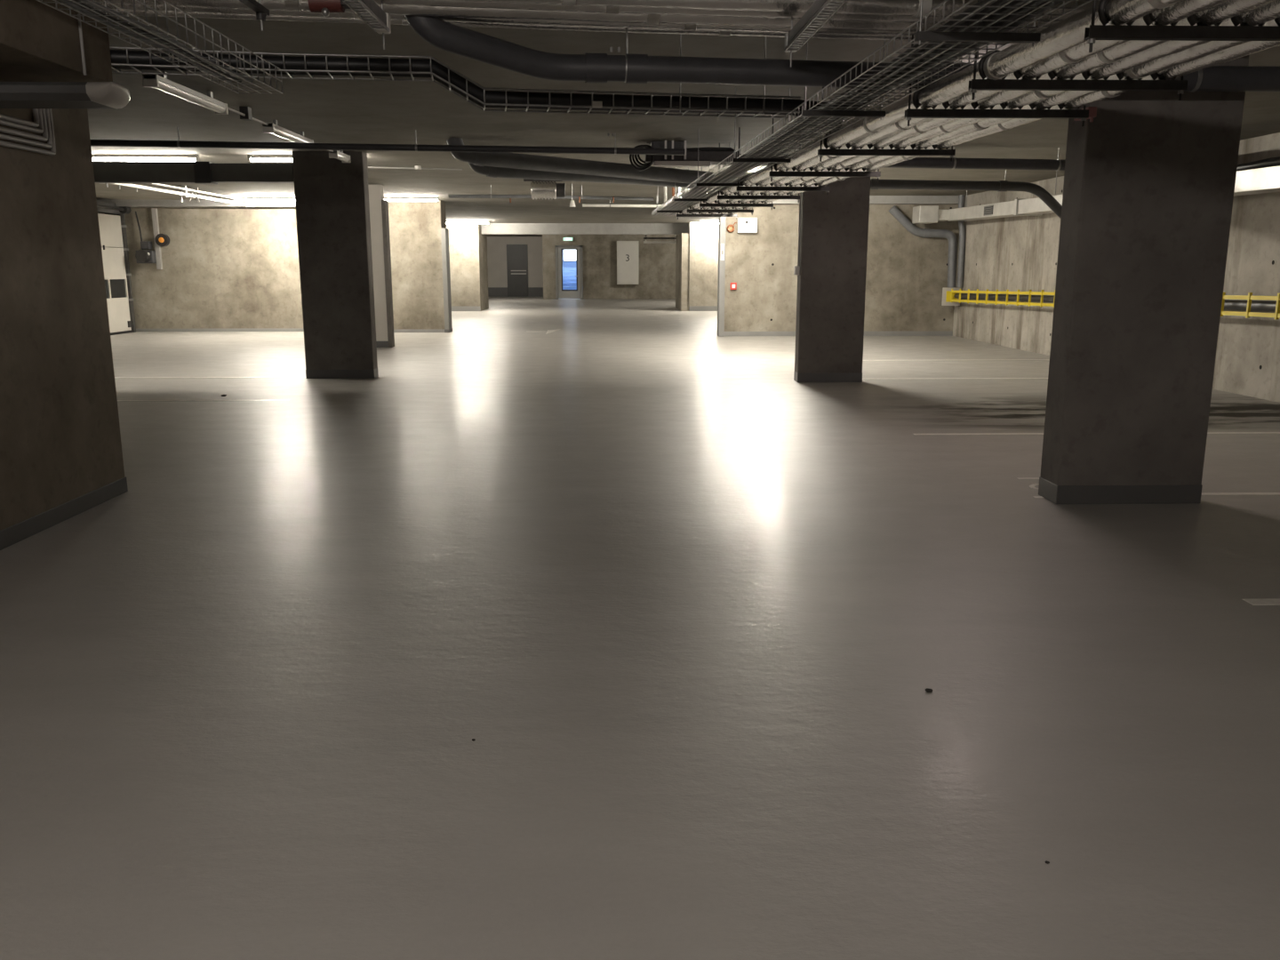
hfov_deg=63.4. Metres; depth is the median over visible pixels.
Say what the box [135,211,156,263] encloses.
motor
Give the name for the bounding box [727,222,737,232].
bell
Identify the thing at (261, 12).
hanger
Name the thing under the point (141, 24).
cable
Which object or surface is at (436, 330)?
baseboard
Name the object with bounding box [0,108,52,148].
conduit
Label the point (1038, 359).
parking line
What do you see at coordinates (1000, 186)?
drain pipe
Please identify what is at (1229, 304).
pipe
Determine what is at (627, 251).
sign
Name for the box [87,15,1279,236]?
ceiling
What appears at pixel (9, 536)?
baseboard
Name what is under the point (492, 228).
beam
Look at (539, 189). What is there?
fan
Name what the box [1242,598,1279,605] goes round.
parking line
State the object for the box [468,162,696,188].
drain pipe
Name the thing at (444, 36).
drain pipe
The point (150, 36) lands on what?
cable
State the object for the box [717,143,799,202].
hanger
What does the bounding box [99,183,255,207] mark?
rail
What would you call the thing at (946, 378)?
parking line
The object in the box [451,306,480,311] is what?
baseboard
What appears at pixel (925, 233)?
pipe
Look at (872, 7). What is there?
pipe
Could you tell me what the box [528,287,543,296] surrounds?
baseboard
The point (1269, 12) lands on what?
pipe
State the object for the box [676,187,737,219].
hanger
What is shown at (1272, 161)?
cable bundle
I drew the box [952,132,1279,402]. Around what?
wall
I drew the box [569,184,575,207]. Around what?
detector
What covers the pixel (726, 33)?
pipe
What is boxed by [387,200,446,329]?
wall
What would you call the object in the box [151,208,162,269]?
control trunking
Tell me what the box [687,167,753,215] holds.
hanger
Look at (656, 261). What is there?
wall
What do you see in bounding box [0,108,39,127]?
conduit
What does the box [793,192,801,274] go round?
conduit
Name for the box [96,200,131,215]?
drum
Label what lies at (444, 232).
strip
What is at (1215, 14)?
pipe
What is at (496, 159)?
drain pipe
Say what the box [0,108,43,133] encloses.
conduit
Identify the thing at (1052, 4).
cable
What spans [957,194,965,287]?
pipe
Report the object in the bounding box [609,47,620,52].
anchor
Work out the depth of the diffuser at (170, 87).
8.16 m
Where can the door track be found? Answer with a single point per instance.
(124, 226)
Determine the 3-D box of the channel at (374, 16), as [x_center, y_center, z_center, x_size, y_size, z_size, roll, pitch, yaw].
[-1.177,-2.024,3.829,0.066,0.440,1.994,0,12,-1]
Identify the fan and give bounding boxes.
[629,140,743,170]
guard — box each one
[717,216,726,335]
[950,288,1279,319]
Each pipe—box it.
[37,0,1048,32]
[56,2,915,36]
[74,9,1279,46]
[90,127,684,155]
[276,0,1059,26]
[404,15,1279,91]
[446,137,711,183]
[448,184,653,202]
[453,0,1100,21]
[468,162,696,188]
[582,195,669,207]
[675,0,1182,215]
[684,0,1229,214]
[694,0,1276,214]
[704,0,1279,214]
[712,19,1278,214]
[714,146,1065,170]
[723,40,1279,214]
[870,169,1062,218]
[888,205,957,287]
[954,293,1276,311]
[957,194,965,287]
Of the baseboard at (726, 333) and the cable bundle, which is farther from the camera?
the baseboard at (726, 333)
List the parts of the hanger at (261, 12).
threaded rod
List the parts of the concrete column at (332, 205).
skirting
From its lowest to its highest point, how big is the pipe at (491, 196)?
0.301 m
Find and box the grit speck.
[925,688,932,692]
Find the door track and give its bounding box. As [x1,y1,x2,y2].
[117,213,135,332]
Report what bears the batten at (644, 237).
hanging from the ceiling
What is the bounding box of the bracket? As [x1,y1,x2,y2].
[178,187,199,202]
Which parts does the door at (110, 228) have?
panel, panel, panel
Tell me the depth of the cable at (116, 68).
6.10 m
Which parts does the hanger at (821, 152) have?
threaded rod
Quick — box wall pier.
[675,232,689,311]
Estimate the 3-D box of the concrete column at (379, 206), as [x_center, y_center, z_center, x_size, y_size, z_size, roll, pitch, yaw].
[-5.023,-3.856,18.767,0.967,2.880,0.260,0,12,-1]
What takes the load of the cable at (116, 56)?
on the cable tray at (594, 104)
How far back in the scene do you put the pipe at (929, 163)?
12.60 m
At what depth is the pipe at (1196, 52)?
5.21 m
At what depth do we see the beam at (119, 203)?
22.61 m
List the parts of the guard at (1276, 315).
post, post, post, post, post, post, post, post, rail, rail, post, post, post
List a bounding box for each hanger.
[239,0,269,31]
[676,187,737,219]
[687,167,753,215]
[699,166,773,209]
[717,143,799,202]
[736,127,830,195]
[768,105,880,181]
[817,87,955,161]
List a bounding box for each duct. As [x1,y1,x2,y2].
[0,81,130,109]
[92,152,294,184]
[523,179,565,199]
[644,151,738,164]
[947,165,1279,221]
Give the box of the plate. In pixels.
[941,288,960,305]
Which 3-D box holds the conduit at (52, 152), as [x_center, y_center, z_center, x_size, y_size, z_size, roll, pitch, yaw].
[-3.245,-1.182,1.851,0.026,0.331,8.266,0,12,-1]
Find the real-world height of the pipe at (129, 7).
0.087 m
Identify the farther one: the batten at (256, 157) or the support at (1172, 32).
the batten at (256, 157)
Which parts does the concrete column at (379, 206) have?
skirting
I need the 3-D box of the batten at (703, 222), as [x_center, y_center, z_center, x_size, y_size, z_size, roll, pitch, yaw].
[2.739,-8.253,33.197,1.500,0.090,0.060,0,12,-1]
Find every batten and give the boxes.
[91,153,199,161]
[142,71,228,114]
[233,197,295,201]
[248,154,292,161]
[262,120,313,143]
[328,150,350,162]
[384,196,438,201]
[446,221,489,223]
[643,234,676,243]
[702,221,718,223]
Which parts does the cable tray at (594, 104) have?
threaded rod, threaded rod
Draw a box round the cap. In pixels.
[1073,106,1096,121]
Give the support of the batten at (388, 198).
attached to the ceiling
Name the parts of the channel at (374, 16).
threaded rod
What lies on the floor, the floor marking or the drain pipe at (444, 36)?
the floor marking
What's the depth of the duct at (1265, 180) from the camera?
16.41 m
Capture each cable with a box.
[58,0,231,83]
[68,0,241,82]
[80,0,253,82]
[109,48,843,127]
[111,65,841,129]
[112,66,840,132]
[672,0,997,206]
[673,0,1014,206]
[676,0,1028,207]
[678,0,1063,210]
[680,0,1046,206]
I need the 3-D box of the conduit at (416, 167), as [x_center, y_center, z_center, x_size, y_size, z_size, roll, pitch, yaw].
[-3.252,-4.540,15.075,1.358,0.050,0.252,-4,12,-18]
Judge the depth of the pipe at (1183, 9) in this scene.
4.49 m
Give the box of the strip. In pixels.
[440,228,452,332]
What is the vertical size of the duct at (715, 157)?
0.120 m
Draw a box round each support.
[904,35,1089,126]
[968,0,1188,100]
[1084,0,1279,52]
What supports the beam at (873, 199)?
attached to the ceiling
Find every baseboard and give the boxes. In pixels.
[0,476,127,550]
[136,328,303,331]
[393,328,444,332]
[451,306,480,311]
[488,287,507,296]
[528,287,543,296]
[688,305,717,311]
[724,331,952,335]
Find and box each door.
[97,213,132,335]
[506,244,528,296]
[555,245,583,299]
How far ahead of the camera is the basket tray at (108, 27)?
4.60 m
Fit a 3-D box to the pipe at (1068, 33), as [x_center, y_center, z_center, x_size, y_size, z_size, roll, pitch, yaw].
[1.338,-2.832,8.153,0.112,0.604,19.062,-1,12,-4]
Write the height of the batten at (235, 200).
0.090 m
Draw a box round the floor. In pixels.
[0,296,1279,959]
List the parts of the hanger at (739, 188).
threaded rod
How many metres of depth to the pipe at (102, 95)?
4.98 m
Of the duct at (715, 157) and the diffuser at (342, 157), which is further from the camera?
the diffuser at (342, 157)
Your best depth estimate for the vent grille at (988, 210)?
18.47 m
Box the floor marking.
[545,328,560,334]
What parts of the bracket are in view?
plate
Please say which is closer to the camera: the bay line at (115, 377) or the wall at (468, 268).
the bay line at (115, 377)
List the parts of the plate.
plate panel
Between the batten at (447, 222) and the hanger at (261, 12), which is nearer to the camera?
the hanger at (261, 12)
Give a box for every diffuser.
[153,80,225,113]
[270,128,310,143]
[336,154,349,161]
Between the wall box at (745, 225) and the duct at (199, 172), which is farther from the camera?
the wall box at (745, 225)
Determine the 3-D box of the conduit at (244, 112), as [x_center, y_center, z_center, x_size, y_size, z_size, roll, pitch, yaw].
[-3.643,-3.602,10.671,0.080,0.110,3.579,0,12,-1]
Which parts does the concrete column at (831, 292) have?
skirting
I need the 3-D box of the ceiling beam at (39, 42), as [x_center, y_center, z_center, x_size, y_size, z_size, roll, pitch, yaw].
[-2.970,-1.447,1.132,0.543,0.478,8.950,0,12,-1]
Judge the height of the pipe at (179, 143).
0.225 m
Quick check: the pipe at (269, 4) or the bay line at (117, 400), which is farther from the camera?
the bay line at (117, 400)
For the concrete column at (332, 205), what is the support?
on the floor
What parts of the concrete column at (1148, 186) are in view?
skirting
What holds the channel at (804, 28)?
hanging from the ceiling
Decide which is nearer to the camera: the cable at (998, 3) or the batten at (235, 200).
the cable at (998, 3)
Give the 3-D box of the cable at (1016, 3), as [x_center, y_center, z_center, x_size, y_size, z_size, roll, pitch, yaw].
[0.912,-2.984,10.031,0.060,0.040,15.610,-1,12,-3]
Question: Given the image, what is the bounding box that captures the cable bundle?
[1236,156,1279,170]
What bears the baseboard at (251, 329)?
attached to the wall at (223, 268)
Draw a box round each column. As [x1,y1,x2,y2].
[0,79,124,530]
[291,151,378,378]
[368,184,394,347]
[793,176,870,382]
[1038,54,1249,503]
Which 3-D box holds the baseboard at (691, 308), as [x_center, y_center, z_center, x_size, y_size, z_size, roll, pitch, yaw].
[2.229,-5.713,34.521,1.180,0.160,0.008,0,12,-1]
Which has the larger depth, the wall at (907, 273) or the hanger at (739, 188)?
the wall at (907, 273)
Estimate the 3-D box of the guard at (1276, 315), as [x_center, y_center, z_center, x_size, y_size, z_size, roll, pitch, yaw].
[6.757,-2.464,14.279,0.260,0.515,14.615,0,12,-1]
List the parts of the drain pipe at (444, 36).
threaded rod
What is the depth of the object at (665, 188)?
17.68 m
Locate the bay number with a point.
(1033, 485)
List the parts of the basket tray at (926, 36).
threaded rod, threaded rod, threaded rod, threaded rod, threaded rod, threaded rod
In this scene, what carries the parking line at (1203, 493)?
on the floor
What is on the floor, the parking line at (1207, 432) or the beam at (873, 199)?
the parking line at (1207, 432)
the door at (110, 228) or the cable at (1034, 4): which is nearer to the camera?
the cable at (1034, 4)
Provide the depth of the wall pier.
34.47 m
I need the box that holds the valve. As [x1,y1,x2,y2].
[307,0,352,16]
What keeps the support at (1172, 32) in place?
hanging from the ceiling
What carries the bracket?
hanging from the ceiling
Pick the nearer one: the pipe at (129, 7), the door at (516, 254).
the pipe at (129, 7)
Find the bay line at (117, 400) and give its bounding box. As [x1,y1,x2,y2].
[117,400,288,400]
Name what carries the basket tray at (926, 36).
hanging from the ceiling
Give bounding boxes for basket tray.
[36,0,283,93]
[651,0,1093,215]
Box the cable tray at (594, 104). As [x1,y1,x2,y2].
[109,34,800,118]
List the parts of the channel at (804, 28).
threaded rod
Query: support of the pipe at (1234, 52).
hanging from the ceiling
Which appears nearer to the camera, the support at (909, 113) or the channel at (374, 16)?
the channel at (374, 16)
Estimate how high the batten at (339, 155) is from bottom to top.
0.147 m
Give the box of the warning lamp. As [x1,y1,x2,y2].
[155,233,169,246]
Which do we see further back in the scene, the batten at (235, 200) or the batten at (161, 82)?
the batten at (235, 200)
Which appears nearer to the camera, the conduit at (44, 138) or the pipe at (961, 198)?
the conduit at (44, 138)
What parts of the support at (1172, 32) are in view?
threaded rod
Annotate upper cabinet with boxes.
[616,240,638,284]
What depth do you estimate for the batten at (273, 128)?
10.49 m
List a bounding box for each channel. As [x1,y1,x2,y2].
[342,0,391,49]
[784,0,847,66]
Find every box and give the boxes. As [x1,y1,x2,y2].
[736,217,757,232]
[912,205,948,223]
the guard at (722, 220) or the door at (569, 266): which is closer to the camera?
the guard at (722, 220)
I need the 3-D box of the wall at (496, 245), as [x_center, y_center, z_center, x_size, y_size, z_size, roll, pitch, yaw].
[-8.662,-10.472,50.882,8.300,2.880,0.300,0,12,-1]
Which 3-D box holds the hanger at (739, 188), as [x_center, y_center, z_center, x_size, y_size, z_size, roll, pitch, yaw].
[1.519,-3.362,10.928,0.990,0.685,0.041,0,12,-1]
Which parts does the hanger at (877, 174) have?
threaded rod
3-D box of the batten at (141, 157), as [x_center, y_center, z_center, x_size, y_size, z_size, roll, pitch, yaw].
[-6.506,-4.189,13.472,1.500,0.090,0.060,0,12,-1]
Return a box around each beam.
[0,0,112,81]
[96,200,295,207]
[481,223,687,234]
[767,195,965,204]
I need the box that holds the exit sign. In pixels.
[562,237,573,240]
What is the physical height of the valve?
0.065 m
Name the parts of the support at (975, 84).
threaded rod, threaded rod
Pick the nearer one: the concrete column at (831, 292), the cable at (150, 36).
the cable at (150, 36)
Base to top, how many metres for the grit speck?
0.010 m
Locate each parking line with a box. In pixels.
[862,359,1049,360]
[862,377,1047,379]
[912,432,1279,434]
[1201,492,1279,495]
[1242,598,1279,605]
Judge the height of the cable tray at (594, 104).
0.518 m
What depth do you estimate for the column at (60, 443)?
5.93 m
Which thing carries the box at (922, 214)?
attached to the duct at (1265, 180)
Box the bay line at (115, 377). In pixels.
[114,376,305,378]
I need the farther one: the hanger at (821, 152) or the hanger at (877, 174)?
the hanger at (877, 174)
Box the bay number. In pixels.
[1016,477,1043,497]
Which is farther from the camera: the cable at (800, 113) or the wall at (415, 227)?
the wall at (415, 227)
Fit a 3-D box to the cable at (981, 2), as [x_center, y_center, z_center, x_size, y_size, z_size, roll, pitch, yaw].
[0.802,-2.983,10.028,0.059,0.040,15.610,-1,12,-3]
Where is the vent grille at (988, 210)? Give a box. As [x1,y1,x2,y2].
[983,205,993,215]
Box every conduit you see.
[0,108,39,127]
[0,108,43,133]
[0,108,47,141]
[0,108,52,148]
[0,108,55,155]
[227,106,333,151]
[368,165,462,170]
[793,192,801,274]
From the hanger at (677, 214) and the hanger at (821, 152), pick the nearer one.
the hanger at (821, 152)
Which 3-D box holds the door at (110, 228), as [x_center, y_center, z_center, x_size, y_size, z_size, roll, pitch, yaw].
[-11.416,-4.251,21.504,0.080,2.550,3.200,0,12,-1]
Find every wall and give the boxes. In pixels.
[104,207,303,328]
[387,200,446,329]
[446,224,488,311]
[487,236,543,287]
[542,234,678,299]
[688,222,718,305]
[724,204,959,331]
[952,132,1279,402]
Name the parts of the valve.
knob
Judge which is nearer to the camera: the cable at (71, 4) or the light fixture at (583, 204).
the cable at (71, 4)
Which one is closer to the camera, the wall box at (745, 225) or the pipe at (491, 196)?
the pipe at (491, 196)
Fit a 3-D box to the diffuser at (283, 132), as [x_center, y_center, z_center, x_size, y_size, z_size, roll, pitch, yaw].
[-3.646,-3.558,10.783,0.090,0.042,1.348,0,12,-1]
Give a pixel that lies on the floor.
(689, 606)
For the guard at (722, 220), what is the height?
2.560 m
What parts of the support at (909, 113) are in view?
threaded rod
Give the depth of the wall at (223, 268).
23.34 m
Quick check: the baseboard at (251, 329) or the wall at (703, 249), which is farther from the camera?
the wall at (703, 249)
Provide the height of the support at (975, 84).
0.685 m
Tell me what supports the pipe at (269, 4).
hanging from the ceiling
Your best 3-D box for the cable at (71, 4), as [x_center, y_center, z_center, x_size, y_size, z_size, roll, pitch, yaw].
[-2.138,-1.766,3.774,0.043,0.027,3.611,0,12,-1]
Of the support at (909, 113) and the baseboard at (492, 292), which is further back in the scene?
the baseboard at (492, 292)
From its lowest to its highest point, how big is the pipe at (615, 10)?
0.098 m

